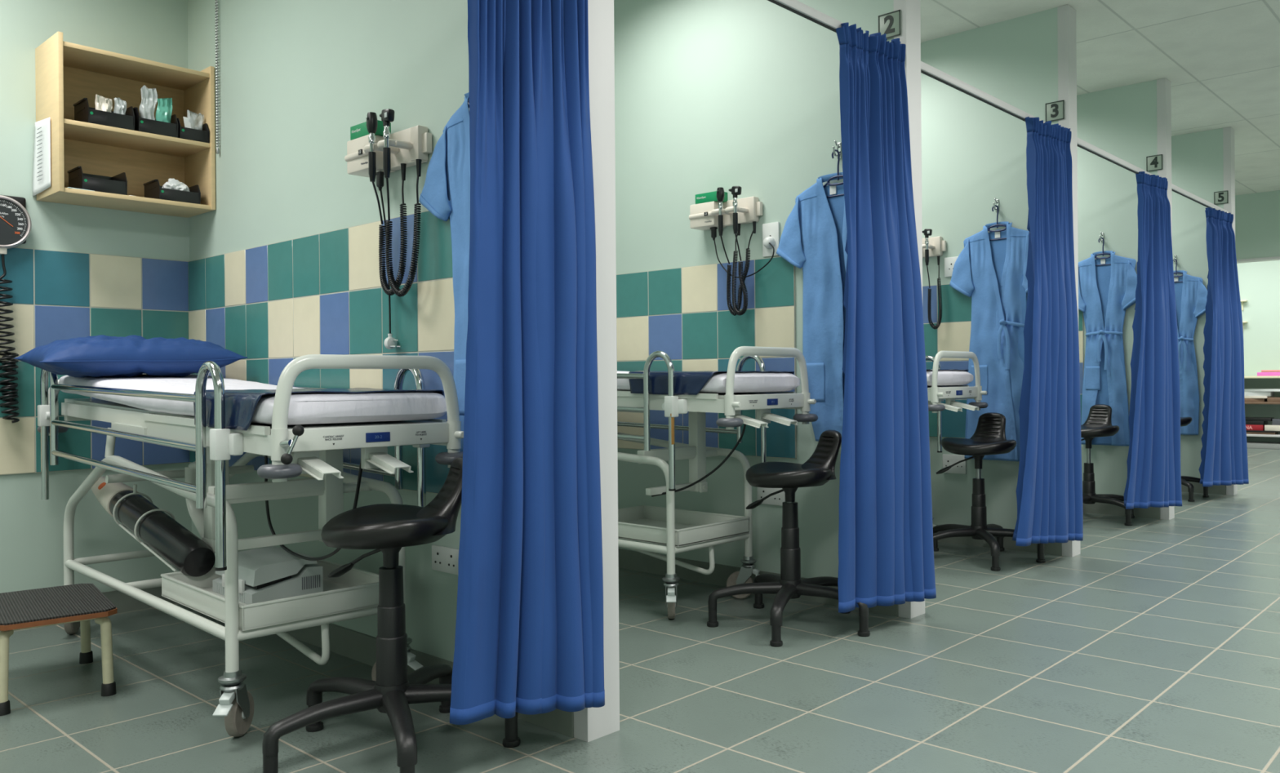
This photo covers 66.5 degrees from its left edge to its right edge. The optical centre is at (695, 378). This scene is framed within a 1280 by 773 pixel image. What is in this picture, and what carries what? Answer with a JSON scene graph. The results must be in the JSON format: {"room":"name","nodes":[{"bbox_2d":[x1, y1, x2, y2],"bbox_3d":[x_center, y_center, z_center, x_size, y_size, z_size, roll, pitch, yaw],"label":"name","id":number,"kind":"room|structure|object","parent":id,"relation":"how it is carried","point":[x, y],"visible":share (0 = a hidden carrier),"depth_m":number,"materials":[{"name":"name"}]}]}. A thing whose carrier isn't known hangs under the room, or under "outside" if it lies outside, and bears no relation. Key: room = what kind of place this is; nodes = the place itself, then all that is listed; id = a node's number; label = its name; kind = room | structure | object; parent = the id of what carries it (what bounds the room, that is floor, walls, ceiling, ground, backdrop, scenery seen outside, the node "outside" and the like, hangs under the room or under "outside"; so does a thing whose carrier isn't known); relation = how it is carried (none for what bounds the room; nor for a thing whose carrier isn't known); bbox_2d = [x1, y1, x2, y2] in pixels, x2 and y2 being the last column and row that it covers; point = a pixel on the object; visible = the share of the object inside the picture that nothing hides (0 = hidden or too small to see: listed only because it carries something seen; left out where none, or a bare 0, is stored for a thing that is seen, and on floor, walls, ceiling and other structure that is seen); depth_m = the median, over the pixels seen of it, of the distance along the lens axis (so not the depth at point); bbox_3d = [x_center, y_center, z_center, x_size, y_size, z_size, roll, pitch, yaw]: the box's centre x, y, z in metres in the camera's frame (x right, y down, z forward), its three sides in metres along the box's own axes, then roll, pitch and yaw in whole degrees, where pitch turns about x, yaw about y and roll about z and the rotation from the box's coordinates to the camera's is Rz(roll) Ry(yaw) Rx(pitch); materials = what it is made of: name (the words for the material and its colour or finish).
{"room":"hospital room","nodes":[
{"label":"hospital room","id":0,"kind":"room"},
{"bbox_2d":[0,0,191,593],"bbox_3d":[0.676,-0.532,7.957,0.120,3.050,18.000,0,0,41],"label":"wall","id":1,"kind":"structure","parent":0,"point":[32,527],"depth_m":4.12,"materials":[{"name":"green paint"}]},
{"bbox_2d":[0,195,31,422],"bbox_3d":[-2.779,-0.282,3.890,0.087,0.919,0.216,0,0,41],"label":"pressure gauge","id":2,"kind":"object","parent":1,"relation":"attached to","point":[15,224],"visible":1,"depth_m":3.90,"materials":[{"name":"black plastic"}]},
{"bbox_2d":[0,247,190,475],"bbox_3d":[-2.871,-0.073,3.841,0.010,0.922,1.656,0,0,41],"label":"wall tiles","id":3,"kind":"structure","parent":1,"relation":"attached to","point":[57,295],"depth_m":4.12,"materials":[{"name":"multicoloured tile"}]},
{"bbox_2d":[15,586,177,631],"bbox_3d":[-3.699,0.979,2.894,0.012,0.100,4.200,0,0,41],"label":"baseboard","id":4,"kind":"structure","parent":1,"relation":"attached to","point":[123,602],"depth_m":4.26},
{"bbox_2d":[35,31,215,217],"bbox_3d":[-2.418,-1.053,4.146,0.298,0.628,0.596,0,0,41],"label":"wall shelf","id":5,"kind":"object","parent":1,"relation":"attached to","point":[66,73],"visible":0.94,"depth_m":4.17,"materials":[{"name":"brown wood"}]},
{"bbox_2d":[32,116,50,195],"bbox_3d":[-2.652,-0.905,3.944,0.205,0.306,0.011,0,0,41],"label":"paper notice","id":6,"kind":"object","parent":5,"relation":"attached to","point":[42,148],"visible":1,"depth_m":3.94,"materials":[{"name":"white"}]},
{"bbox_2d":[36,127,42,181],"bbox_3d":[-2.659,-0.911,3.945,0.074,0.210,0.001,0,0,41],"label":"print","id":7,"kind":"object","parent":6,"relation":"attached to","point":[39,137],"depth_m":3.96,"materials":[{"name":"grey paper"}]},
{"bbox_2d":[67,165,127,195],"bbox_3d":[-2.465,-0.806,4.014,0.174,0.100,0.171,0,0,41],"label":"storage bin","id":8,"kind":"object","parent":5,"relation":"on","point":[117,184],"visible":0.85,"depth_m":3.97,"materials":[{"name":"black plastic"}]},
{"bbox_2d":[73,97,134,130],"bbox_3d":[-2.450,-1.082,4.034,0.174,0.108,0.178,0,0,41],"label":"storage bin","id":9,"kind":"object","parent":5,"relation":"on","point":[82,112],"visible":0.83,"depth_m":3.98,"materials":[{"name":"black plastic"}]},
{"bbox_2d":[94,94,112,111],"bbox_3d":[-2.427,-1.097,3.991,0.047,0.125,0.064,0,0,41],"label":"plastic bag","id":10,"kind":"object","parent":9,"relation":"in","point":[101,103],"visible":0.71,"depth_m":3.98,"materials":[{"name":"beige paper"}]},
{"bbox_2d":[113,97,126,115],"bbox_3d":[-2.390,-1.101,4.040,0.044,0.133,0.044,0,0,-4],"label":"plastic bag","id":11,"kind":"object","parent":9,"relation":"in","point":[120,105],"visible":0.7,"depth_m":4.03,"materials":[{"name":"white"}]},
{"bbox_2d":[133,106,177,137],"bbox_3d":[-2.332,-1.083,4.167,0.174,0.108,0.162,0,0,41],"label":"storage bin","id":12,"kind":"object","parent":5,"relation":"on","point":[144,125],"visible":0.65,"depth_m":4.11,"materials":[{"name":"black plastic"}]},
{"bbox_2d":[138,84,157,119],"bbox_3d":[-2.318,-1.135,4.114,0.049,0.200,0.064,0,0,28],"label":"plastic bag","id":13,"kind":"object","parent":12,"relation":"in","point":[148,95],"visible":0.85,"depth_m":4.10,"materials":[{"name":"white"}]},
{"bbox_2d":[155,97,172,123],"bbox_3d":[-2.270,-1.119,4.156,0.042,0.167,0.066,0,0,41],"label":"plastic bag","id":14,"kind":"object","parent":12,"relation":"in","point":[164,108],"visible":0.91,"depth_m":4.15,"materials":[{"name":"teal"}]},
{"bbox_2d":[143,179,200,204],"bbox_3d":[-2.274,-0.803,4.230,0.174,0.090,0.174,0,0,41],"label":"storage bin","id":15,"kind":"object","parent":5,"relation":"on","point":[153,189],"visible":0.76,"depth_m":4.18,"materials":[{"name":"black plastic"}]},
{"bbox_2d":[162,177,189,191],"bbox_3d":[-2.253,-0.819,4.216,0.066,0.093,0.117,0,0,41],"label":"tissue","id":16,"kind":"object","parent":15,"relation":"in","point":[172,184],"visible":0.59,"depth_m":4.19,"materials":[{"name":"white paper"}]},
{"bbox_2d":[177,118,209,142],"bbox_3d":[-2.232,-1.076,4.270,0.174,0.092,0.128,0,0,41],"label":"storage bin","id":17,"kind":"object","parent":5,"relation":"on","point":[186,133],"visible":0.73,"depth_m":4.21,"materials":[{"name":"black plastic"}]},
{"bbox_2d":[186,109,204,130],"bbox_3d":[-2.193,-1.103,4.261,0.046,0.133,0.073,0,0,41],"label":"plastic bag","id":18,"kind":"object","parent":17,"relation":"in","point":[197,121],"visible":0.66,"depth_m":4.25,"materials":[{"name":"white"}]},
{"bbox_2d":[187,0,469,662],"bbox_3d":[-1.281,-0.515,3.623,2.688,3.050,0.112,0,0,41],"label":"wall partition","id":19,"kind":"structure","parent":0,"point":[295,77],"depth_m":3.67,"materials":[{"name":"green paint"}]},
{"bbox_2d":[188,210,454,493],"bbox_3d":[-1.533,-0.084,3.767,2.098,0.922,0.010,0,0,41],"label":"tiles","id":20,"kind":"structure","parent":19,"relation":"attached to","point":[273,305],"depth_m":3.58,"materials":[{"name":"multicoloured tile"}]},
{"bbox_2d":[344,108,431,349],"bbox_3d":[-1.041,-0.482,3.236,0.372,0.766,0.150,0,0,41],"label":"wall diagnostic set","id":21,"kind":"object","parent":19,"relation":"attached to","point":[371,155],"visible":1,"depth_m":3.19,"materials":[{"name":"beige plastic"}]},
{"bbox_2d":[350,120,391,140],"bbox_3d":[-1.105,-0.840,3.306,0.150,0.046,0.067,0,0,41],"label":"box","id":22,"kind":"object","parent":21,"relation":"on","point":[360,130],"visible":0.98,"depth_m":3.28,"materials":[{"name":"green"}]},
{"bbox_2d":[286,623,573,737],"bbox_3d":[-1.284,0.960,3.637,2.623,0.100,0.134,0,0,41],"label":"baseboard","id":23,"kind":"structure","parent":19,"relation":"attached to","point":[344,642],"depth_m":3.44,"materials":[{"name":"grey tile"}]},
{"bbox_2d":[431,545,458,575],"bbox_3d":[-0.801,0.581,3.123,0.150,0.080,0.014,0,0,41],"label":"power socket","id":24,"kind":"object","parent":19,"relation":"attached to","point":[444,559],"visible":0.95,"depth_m":3.12,"materials":[{"name":"white plastic"}]},
{"bbox_2d":[573,0,619,742],"bbox_3d":[-0.291,-0.522,2.748,0.058,3.048,0.122,0,0,41],"label":"wall","id":25,"kind":"structure","parent":19,"relation":"attached to","point":[590,724],"depth_m":2.74,"materials":[{"name":"white paint"}]},
{"bbox_3d":[-0.898,-1.326,2.080,0.030,0.038,1.675,0,0,41],"label":"rail","id":26,"kind":"object","parent":25,"relation":"attached to","visible":0},
{"bbox_2d":[449,0,604,724],"bbox_3d":[-0.453,-0.234,2.533,0.419,2.210,0.149,0,0,-29],"label":"curtain","id":27,"kind":"object","parent":26,"relation":"hanging from","point":[529,637],"visible":1,"depth_m":2.49,"materials":[{"name":"blue fabric"}]},
{"bbox_2d":[0,448,1279,772],"bbox_3d":[2.991,1.035,5.923,6.550,0.120,18.000,0,0,41],"label":"floor","id":28,"kind":"structure","parent":0,"point":[1153,647],"depth_m":3.17,"materials":[{"name":"tile"}]},
{"bbox_2d":[0,583,117,715],"bbox_3d":[-2.147,0.877,3.222,0.330,0.279,0.540,0,0,-40],"label":"step stool","id":29,"kind":"object","parent":28,"relation":"on","point":[83,603],"visible":1,"depth_m":3.12,"materials":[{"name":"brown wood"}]},
{"bbox_2d":[37,354,463,737],"bbox_3d":[-1.662,0.463,3.422,2.343,1.098,0.650,0,0,44],"label":"hospital bed","id":30,"kind":"object","parent":28,"relation":"on","point":[300,433],"visible":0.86,"depth_m":2.89,"materials":[{"name":"white metal"}]},
{"bbox_2d":[13,334,247,377],"bbox_3d":[-2.216,-0.089,3.837,0.420,0.173,0.716,0,0,44],"label":"pillow","id":31,"kind":"object","parent":30,"relation":"on","point":[97,356],"visible":0.97,"depth_m":3.69,"materials":[{"name":"blue fabric"}]},
{"bbox_2d":[91,476,215,577],"bbox_3d":[-2.000,0.522,3.542,0.981,0.278,0.122,0,0,41],"label":"cylinder","id":32,"kind":"object","parent":30,"relation":"on","point":[193,557],"visible":0.86,"depth_m":3.37,"materials":[{"name":"black paint"}]},
{"bbox_2d":[212,546,323,604],"bbox_3d":[-1.401,0.636,3.175,0.322,0.124,0.231,0,0,44],"label":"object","id":33,"kind":"object","parent":30,"relation":"in","point":[270,573],"visible":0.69,"depth_m":3.08,"materials":[{"name":"grey plastic"}]},
{"bbox_2d":[160,560,378,631],"bbox_3d":[-1.340,0.669,3.115,0.668,0.071,0.478,0,0,44],"label":"tray","id":34,"kind":"object","parent":30,"relation":"on","point":[356,592],"depth_m":2.92,"materials":[{"name":"white metal"}]},
{"bbox_2d":[193,387,444,430],"bbox_3d":[-1.109,0.083,2.881,0.490,0.108,0.563,0,0,44],"label":"sheet","id":35,"kind":"object","parent":30,"relation":"on","point":[241,404],"visible":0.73,"depth_m":2.66,"materials":[{"name":"blue fabric"}]},
{"bbox_2d":[323,435,343,440],"bbox_3d":[-0.964,0.157,2.592,0.001,0.012,0.058,0,0,44],"label":"print","id":36,"kind":"object","parent":30,"relation":"attached to","point":[326,439],"depth_m":2.59},
{"bbox_2d":[262,457,520,772],"bbox_3d":[-0.822,0.615,2.615,0.648,0.783,0.633,0,0,-29],"label":"stool","id":37,"kind":"object","parent":28,"relation":"on","point":[386,528],"visible":0.88,"depth_m":2.60,"materials":[{"name":"black plastic"}]},
{"bbox_2d":[617,346,817,619],"bbox_3d":[-0.499,0.426,4.709,2.343,1.154,0.650,0,0,41],"label":"hospital bed","id":38,"kind":"object","parent":28,"relation":"on","point":[731,393],"visible":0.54,"depth_m":4.13,"materials":[{"name":"white metal"}]},
{"bbox_2d":[617,505,749,546],"bbox_3d":[-0.165,0.659,4.415,0.668,0.071,0.478,0,0,41],"label":"tray","id":39,"kind":"object","parent":38,"relation":"on","point":[643,523],"depth_m":4.28,"materials":[{"name":"white metal"}]},
{"bbox_2d":[628,370,794,395],"bbox_3d":[0.075,0.013,4.190,0.490,0.102,0.560,0,0,41],"label":"sheet","id":40,"kind":"object","parent":38,"relation":"on","point":[686,383],"visible":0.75,"depth_m":3.99,"materials":[{"name":"blue fabric"}]},
{"bbox_2d":[706,430,870,647],"bbox_3d":[0.352,0.605,3.946,0.624,0.783,0.654,0,0,-3],"label":"stool","id":41,"kind":"object","parent":28,"relation":"on","point":[819,468],"visible":0.94,"depth_m":3.92,"materials":[{"name":"black plastic"}]},
{"bbox_2d":[925,351,988,532],"bbox_3d":[0.619,0.412,6.005,2.343,1.164,0.650,0,0,41],"label":"hospital bed","id":42,"kind":"object","parent":28,"relation":"on","point":[948,385],"visible":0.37,"depth_m":5.31,"materials":[{"name":"white metal"}]},
{"bbox_2d":[933,413,1045,571],"bbox_3d":[1.577,0.589,5.324,0.624,0.795,0.653,0,0,19],"label":"stool","id":43,"kind":"object","parent":28,"relation":"on","point":[988,437],"visible":0.93,"depth_m":5.30,"materials":[{"name":"black plastic"}]},
{"bbox_2d":[1080,404,1134,525],"bbox_3d":[2.732,0.579,6.791,0.654,0.795,0.624,0,0,8],"label":"stool","id":44,"kind":"object","parent":28,"relation":"on","point":[1098,423],"visible":0.73,"depth_m":6.73,"materials":[{"name":"black plastic"}]},
{"bbox_2d":[1180,417,1208,502],"bbox_3d":[3.842,0.570,8.005,0.645,0.795,0.637,0,0,31],"label":"stool","id":45,"kind":"object","parent":28,"relation":"on","point":[1184,421],"visible":0.1,"depth_m":7.83,"materials":[{"name":"black plastic"}]},
{"bbox_2d":[1244,376,1279,448],"bbox_3d":[8.065,0.446,12.839,4.300,0.975,0.530,0,0,41],"label":"shelf","id":46,"kind":"object","parent":28,"relation":"on","point":[1260,445],"depth_m":13.02,"materials":[{"name":"beige laminate"}]},
{"bbox_2d":[1244,398,1266,401],"bbox_3d":[7.485,0.285,13.316,0.550,0.045,0.320,0,0,39],"label":"cardboard folder","id":47,"kind":"object","parent":46,"relation":"on","point":[1246,399],"visible":0.26,"depth_m":13.09,"materials":[{"name":"beige cardboard"}]},
{"bbox_2d":[1244,395,1273,398],"bbox_3d":[7.545,0.247,13.264,0.300,0.030,0.500,0,0,-44],"label":"paper stack","id":48,"kind":"object","parent":47,"relation":"on","point":[1246,397],"visible":0.44,"depth_m":13.07,"materials":[{"name":"white paper"}]},
{"bbox_2d":[1244,391,1274,395],"bbox_3d":[7.514,0.203,13.290,0.620,0.060,0.300,0,0,39],"label":"paper stack","id":49,"kind":"object","parent":48,"relation":"on","point":[1246,393],"visible":0.43,"depth_m":13.08,"materials":[{"name":"white"}]},
{"bbox_2d":[1244,388,1279,391],"bbox_3d":[7.696,0.152,13.103,0.300,0.035,0.500,0,0,-43],"label":"paper stack","id":50,"kind":"object","parent":49,"relation":"on","point":[1245,389],"visible":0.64,"depth_m":13.03,"materials":[{"name":"white"}]},
{"bbox_2d":[613,0,893,577],"bbox_3d":[-0.094,-0.525,4.966,2.688,3.050,0.112,0,0,41],"label":"wall partition","id":51,"kind":"structure","parent":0,"point":[710,95],"depth_m":4.68,"materials":[{"name":"green paint"}]},
{"bbox_2d":[616,256,796,458],"bbox_3d":[-0.341,-0.093,5.105,2.112,0.922,0.010,0,0,41],"label":"tiles","id":52,"kind":"structure","parent":51,"relation":"attached to","point":[683,313],"depth_m":4.75,"materials":[{"name":"multicoloured tile"}]},
{"bbox_2d":[688,186,774,315],"bbox_3d":[0.162,-0.591,4.564,0.466,0.596,0.150,0,0,41],"label":"wall diagnostic set","id":53,"kind":"object","parent":51,"relation":"attached to","point":[713,215],"visible":1,"depth_m":4.54,"materials":[{"name":"beige plastic"}]},
{"bbox_2d":[695,191,728,204],"bbox_3d":[0.074,-0.864,4.655,0.150,0.046,0.067,0,0,41],"label":"box","id":54,"kind":"object","parent":53,"relation":"on","point":[711,196],"visible":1,"depth_m":4.63,"materials":[{"name":"green"}]},
{"bbox_2d":[617,548,898,617],"bbox_3d":[-0.098,0.950,4.979,2.623,0.100,0.134,0,0,41],"label":"baseboard","id":55,"kind":"structure","parent":51,"relation":"attached to","point":[628,559],"depth_m":4.80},
{"bbox_2d":[756,487,785,506],"bbox_3d":[0.347,0.539,4.499,0.158,0.085,0.014,0,0,41],"label":"power socket","id":56,"kind":"object","parent":51,"relation":"attached to","point":[777,499],"visible":0.61,"depth_m":4.49,"materials":[{"name":"white plastic"}]},
{"bbox_2d":[762,222,779,257],"bbox_3d":[0.336,-0.643,4.479,0.093,0.154,0.046,0,0,41],"label":"power socket","id":57,"kind":"object","parent":51,"relation":"attached to","point":[771,231],"visible":0.97,"depth_m":4.47,"materials":[{"name":"white plastic"}]},
{"bbox_2d":[823,149,844,198],"bbox_3d":[0.621,-0.895,4.224,0.354,0.203,0.022,0,0,41],"label":"hanger","id":58,"kind":"object","parent":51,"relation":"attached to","point":[838,175],"visible":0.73,"depth_m":4.22,"materials":[{"name":"blue plastic"}]},
{"bbox_2d":[776,172,847,441],"bbox_3d":[0.598,-0.311,4.239,0.604,1.172,0.054,0,0,41],"label":"gown","id":59,"kind":"object","parent":58,"relation":"hanging from","point":[813,238],"visible":0.59,"depth_m":4.27,"materials":[{"name":"blue fabric"}]},
{"bbox_2d":[878,9,901,38],"bbox_3d":[0.810,-1.479,4.074,0.106,0.105,0.005,0,0,41],"label":"number sign","id":60,"kind":"object","parent":51,"relation":"attached to","point":[889,24],"visible":0.94,"depth_m":4.07,"materials":[{"name":"grey"}]},
{"bbox_2d":[893,0,924,618],"bbox_3d":[0.895,-0.532,4.091,0.058,3.048,0.122,0,0,41],"label":"wall","id":61,"kind":"structure","parent":51,"relation":"attached to","point":[910,36],"depth_m":4.07,"materials":[{"name":"white paint"}]},
{"bbox_2d":[767,0,869,36],"bbox_3d":[0.289,-1.336,3.422,0.030,0.038,1.675,0,0,41],"label":"rail","id":62,"kind":"object","parent":61,"relation":"attached to","point":[796,6],"visible":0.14,"depth_m":3.55,"materials":[{"name":"white metal"}]},
{"bbox_2d":[835,22,936,613],"bbox_3d":[0.734,-0.229,3.855,0.532,2.244,0.136,0,0,-35],"label":"curtain","id":63,"kind":"object","parent":62,"relation":"hanging from","point":[886,548],"visible":1,"depth_m":3.78,"materials":[{"name":"blue fabric"}]},
{"bbox_2d":[920,7,1058,529],"bbox_3d":[1.093,-0.535,6.308,2.688,3.050,0.112,0,0,41],"label":"wall partition","id":64,"kind":"structure","parent":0,"point":[974,151],"depth_m":5.72,"materials":[{"name":"green paint"}]},
{"bbox_2d":[922,228,946,329],"bbox_3d":[1.324,-0.597,5.928,0.374,0.603,0.150,0,0,41],"label":"wall diagnostic set","id":65,"kind":"object","parent":64,"relation":"attached to","point":[932,246],"visible":0.66,"depth_m":5.85,"materials":[{"name":"beige plastic"}]},
{"bbox_2d":[922,284,971,438],"bbox_3d":[0.846,-0.103,6.448,2.112,0.922,0.010,0,0,41],"label":"tiles","id":66,"kind":"structure","parent":64,"relation":"attached to","point":[953,332],"depth_m":5.84,"materials":[{"name":"multicoloured tile"}]},
{"bbox_2d":[944,256,958,276],"bbox_3d":[1.533,-0.671,5.834,0.093,0.116,0.014,0,0,41],"label":"power socket","id":67,"kind":"object","parent":64,"relation":"attached to","point":[949,262],"visible":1,"depth_m":5.84,"materials":[{"name":"white plastic"}]},
{"bbox_2d":[942,453,966,474],"bbox_3d":[1.547,0.510,5.830,0.149,0.112,0.014,0,0,41],"label":"power socket","id":68,"kind":"object","parent":64,"relation":"attached to","point":[948,460],"visible":0.72,"depth_m":5.82,"materials":[{"name":"white plastic"}]},
{"bbox_2d":[987,204,1006,240],"bbox_3d":[1.744,-0.905,5.623,0.354,0.203,0.022,0,0,41],"label":"hanger","id":69,"kind":"object","parent":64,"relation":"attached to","point":[997,224],"visible":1,"depth_m":5.62,"materials":[{"name":"blue plastic"}]},
{"bbox_2d":[949,221,1029,461],"bbox_3d":[1.735,-0.218,5.607,0.604,1.377,0.083,0,0,41],"label":"gown","id":70,"kind":"object","parent":69,"relation":"hanging from","point":[992,273],"visible":0.73,"depth_m":5.62,"materials":[{"name":"blue fabric"}]},
{"bbox_2d":[936,524,1062,555],"bbox_3d":[1.089,0.940,6.322,2.623,0.100,0.134,0,0,41],"label":"baseboard","id":71,"kind":"structure","parent":64,"relation":"attached to","point":[1051,548],"depth_m":5.60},
{"bbox_2d":[1045,100,1064,121],"bbox_3d":[1.997,-1.489,5.417,0.106,0.105,0.005,0,0,41],"label":"number sign","id":72,"kind":"object","parent":64,"relation":"attached to","point":[1055,111],"visible":0.98,"depth_m":5.41,"materials":[{"name":"grey"}]},
{"bbox_2d":[1057,4,1079,556],"bbox_3d":[2.082,-0.542,5.434,0.058,3.048,0.122,0,0,41],"label":"wall","id":73,"kind":"structure","parent":64,"relation":"attached to","point":[1066,14],"depth_m":5.40,"materials":[{"name":"white paint"}]},
{"bbox_2d":[920,61,1044,123],"bbox_3d":[1.475,-1.346,4.765,0.030,0.038,1.675,0,0,41],"label":"rail","id":74,"kind":"object","parent":73,"relation":"attached to","point":[926,69],"visible":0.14,"depth_m":4.54,"materials":[{"name":"white metal"}]},
{"bbox_2d":[1012,116,1083,546],"bbox_3d":[1.817,-0.233,5.110,0.656,2.218,0.173,0,0,-39],"label":"curtain","id":75,"kind":"object","parent":74,"relation":"hanging from","point":[1049,488],"visible":1,"depth_m":5.06,"materials":[{"name":"blue fabric"}]},
{"bbox_2d":[920,0,1279,195],"bbox_3d":[2.966,-2.135,5.922,6.550,0.120,18.000,0,0,41],"label":"ceiling","id":76,"kind":"structure","parent":0,"point":[1220,59],"depth_m":6.20,"materials":[{"name":"tile"}]},
{"bbox_2d":[214,0,219,154],"bbox_3d":[-2.084,-1.504,4.235,0.021,1.051,0.013,0,0,41],"label":"chain","id":77,"kind":"object","parent":76,"relation":"hanging from","point":[217,150],"visible":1,"depth_m":4.23,"materials":[{"name":"silver metal"}]},
{"bbox_2d":[1076,80,1157,502],"bbox_3d":[2.279,-0.545,7.651,2.688,3.050,0.112,0,0,41],"label":"wall partition","id":78,"kind":"structure","parent":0,"point":[1121,122],"depth_m":6.95,"materials":[{"name":"green paint"}]},
{"bbox_2d":[1078,309,1084,425],"bbox_3d":[2.032,-0.113,7.791,2.112,0.922,0.010,0,0,41],"label":"tiles","id":79,"kind":"structure","parent":78,"relation":"attached to","point":[1080,313],"depth_m":7.10,"materials":[{"name":"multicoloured tile"}]},
{"bbox_2d":[1094,237,1111,266],"bbox_3d":[2.919,-0.914,6.976,0.354,0.203,0.022,0,0,41],"label":"hanger","id":80,"kind":"object","parent":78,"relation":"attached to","point":[1102,253],"visible":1,"depth_m":6.97,"materials":[{"name":"blue plastic"}]},
{"bbox_2d":[1078,250,1137,446],"bbox_3d":[2.910,-0.220,6.960,0.528,1.392,0.082,0,0,41],"label":"gown","id":81,"kind":"object","parent":80,"relation":"hanging from","point":[1105,292],"visible":0.84,"depth_m":6.96,"materials":[{"name":"blue fabric"}]},
{"bbox_2d":[1082,502,1159,519],"bbox_3d":[2.276,0.930,7.665,2.623,0.100,0.134,0,0,41],"label":"baseboard","id":82,"kind":"structure","parent":78,"relation":"attached to","point":[1153,513],"depth_m":6.94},
{"bbox_2d":[1146,154,1162,171],"bbox_3d":[3.183,-1.499,6.759,0.106,0.105,0.005,0,0,41],"label":"number sign","id":83,"kind":"object","parent":78,"relation":"attached to","point":[1154,162],"visible":0.91,"depth_m":6.76,"materials":[{"name":"grey"}]},
{"bbox_2d":[1156,77,1174,519],"bbox_3d":[3.269,-0.551,6.776,0.058,3.048,0.122,0,0,41],"label":"wall","id":84,"kind":"structure","parent":78,"relation":"attached to","point":[1163,85],"depth_m":6.74,"materials":[{"name":"white paint"}]},
{"bbox_2d":[1076,137,1152,174],"bbox_3d":[2.662,-1.355,6.108,0.030,0.038,1.675,0,0,41],"label":"rail","id":85,"kind":"object","parent":84,"relation":"attached to","point":[1082,144],"visible":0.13,"depth_m":5.91,"materials":[{"name":"white metal"}]},
{"bbox_2d":[1124,171,1182,509],"bbox_3d":[2.982,-0.239,6.436,0.737,2.212,0.170,0,0,-36],"label":"curtain","id":86,"kind":"object","parent":85,"relation":"hanging from","point":[1153,479],"visible":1,"depth_m":6.39,"materials":[{"name":"blue fabric"}]},
{"bbox_2d":[1171,183,1228,213],"bbox_3d":[3.849,-1.365,7.450,0.030,0.038,1.675,0,0,41],"label":"rail","id":87,"kind":"object","parent":84,"relation":"attached to","point":[1175,188],"visible":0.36,"depth_m":7.31,"materials":[{"name":"white metal"}]},
{"bbox_2d":[1198,207,1248,486],"bbox_3d":[4.160,-0.235,7.755,0.878,2.195,0.193,0,0,-41],"label":"curtain","id":88,"kind":"object","parent":87,"relation":"hanging from","point":[1224,451],"visible":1,"depth_m":7.68,"materials":[{"name":"blue fabric"}]},
{"bbox_2d":[1171,126,1230,478],"bbox_3d":[3.466,-0.554,8.994,2.688,3.050,0.112,0,0,41],"label":"wall partition","id":89,"kind":"structure","parent":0,"point":[1197,157],"depth_m":8.24,"materials":[{"name":"green paint"}]},
{"bbox_2d":[1173,258,1182,283],"bbox_3d":[4.106,-0.924,8.319,0.354,0.203,0.022,0,0,41],"label":"hanger","id":90,"kind":"object","parent":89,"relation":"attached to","point":[1176,272],"visible":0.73,"depth_m":8.31,"materials":[{"name":"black plastic"}]},
{"bbox_2d":[1173,270,1207,435],"bbox_3d":[4.097,-0.225,8.303,0.558,1.402,0.082,0,0,41],"label":"gown","id":91,"kind":"object","parent":90,"relation":"hanging from","point":[1191,295],"visible":0.53,"depth_m":8.25,"materials":[{"name":"blue fabric"}]},
{"bbox_2d":[1181,481,1226,494],"bbox_3d":[3.462,0.921,9.008,2.623,0.100,0.134,0,0,41],"label":"baseboard","id":92,"kind":"structure","parent":89,"relation":"attached to","point":[1198,488],"depth_m":8.18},
{"bbox_2d":[1213,190,1228,204],"bbox_3d":[4.370,-1.508,8.102,0.106,0.105,0.005,0,0,41],"label":"number sign","id":93,"kind":"object","parent":89,"relation":"attached to","point":[1221,197],"visible":0.98,"depth_m":8.10,"materials":[{"name":"grey"}]},
{"bbox_2d":[1222,126,1237,495],"bbox_3d":[4.455,-0.561,8.119,0.058,3.048,0.122,0,0,41],"label":"wall","id":94,"kind":"structure","parent":89,"relation":"attached to","point":[1228,132],"depth_m":8.08,"materials":[{"name":"white paint"}]},
{"bbox_2d":[1235,190,1279,259],"bbox_3d":[7.051,-1.738,10.456,6.138,0.740,0.120,0,0,41],"label":"wall header","id":95,"kind":"structure","parent":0,"point":[1257,215],"depth_m":10.99,"materials":[{"name":"green paint"}]},
{"bbox_2d":[1236,256,1279,263],"bbox_3d":[7.054,-1.356,10.456,6.138,0.025,0.160,0,0,41],"label":"trim","id":96,"kind":"structure","parent":95,"relation":"attached to","point":[1276,258],"depth_m":11.01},
{"bbox_2d":[1236,260,1279,442],"bbox_3d":[8.901,-0.599,12.539,6.138,3.050,0.120,0,0,41],"label":"wall","id":97,"kind":"structure","parent":0,"point":[1259,282],"depth_m":13.43,"materials":[{"name":"green paint"}]},
{"bbox_3d":[-0.652,-0.885,2.958,0.354,0.203,0.023,0,0,41],"label":"hanger","id":98,"kind":"object","parent":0,"visible":0},
{"bbox_2d":[418,92,470,451],"bbox_3d":[-0.650,-0.260,2.954,0.619,1.249,0.054,0,0,43],"label":"gown","id":99,"kind":"object","parent":98,"relation":"hanging from","point":[446,192],"visible":0.27,"depth_m":3.03,"materials":[{"name":"blue fabric"}]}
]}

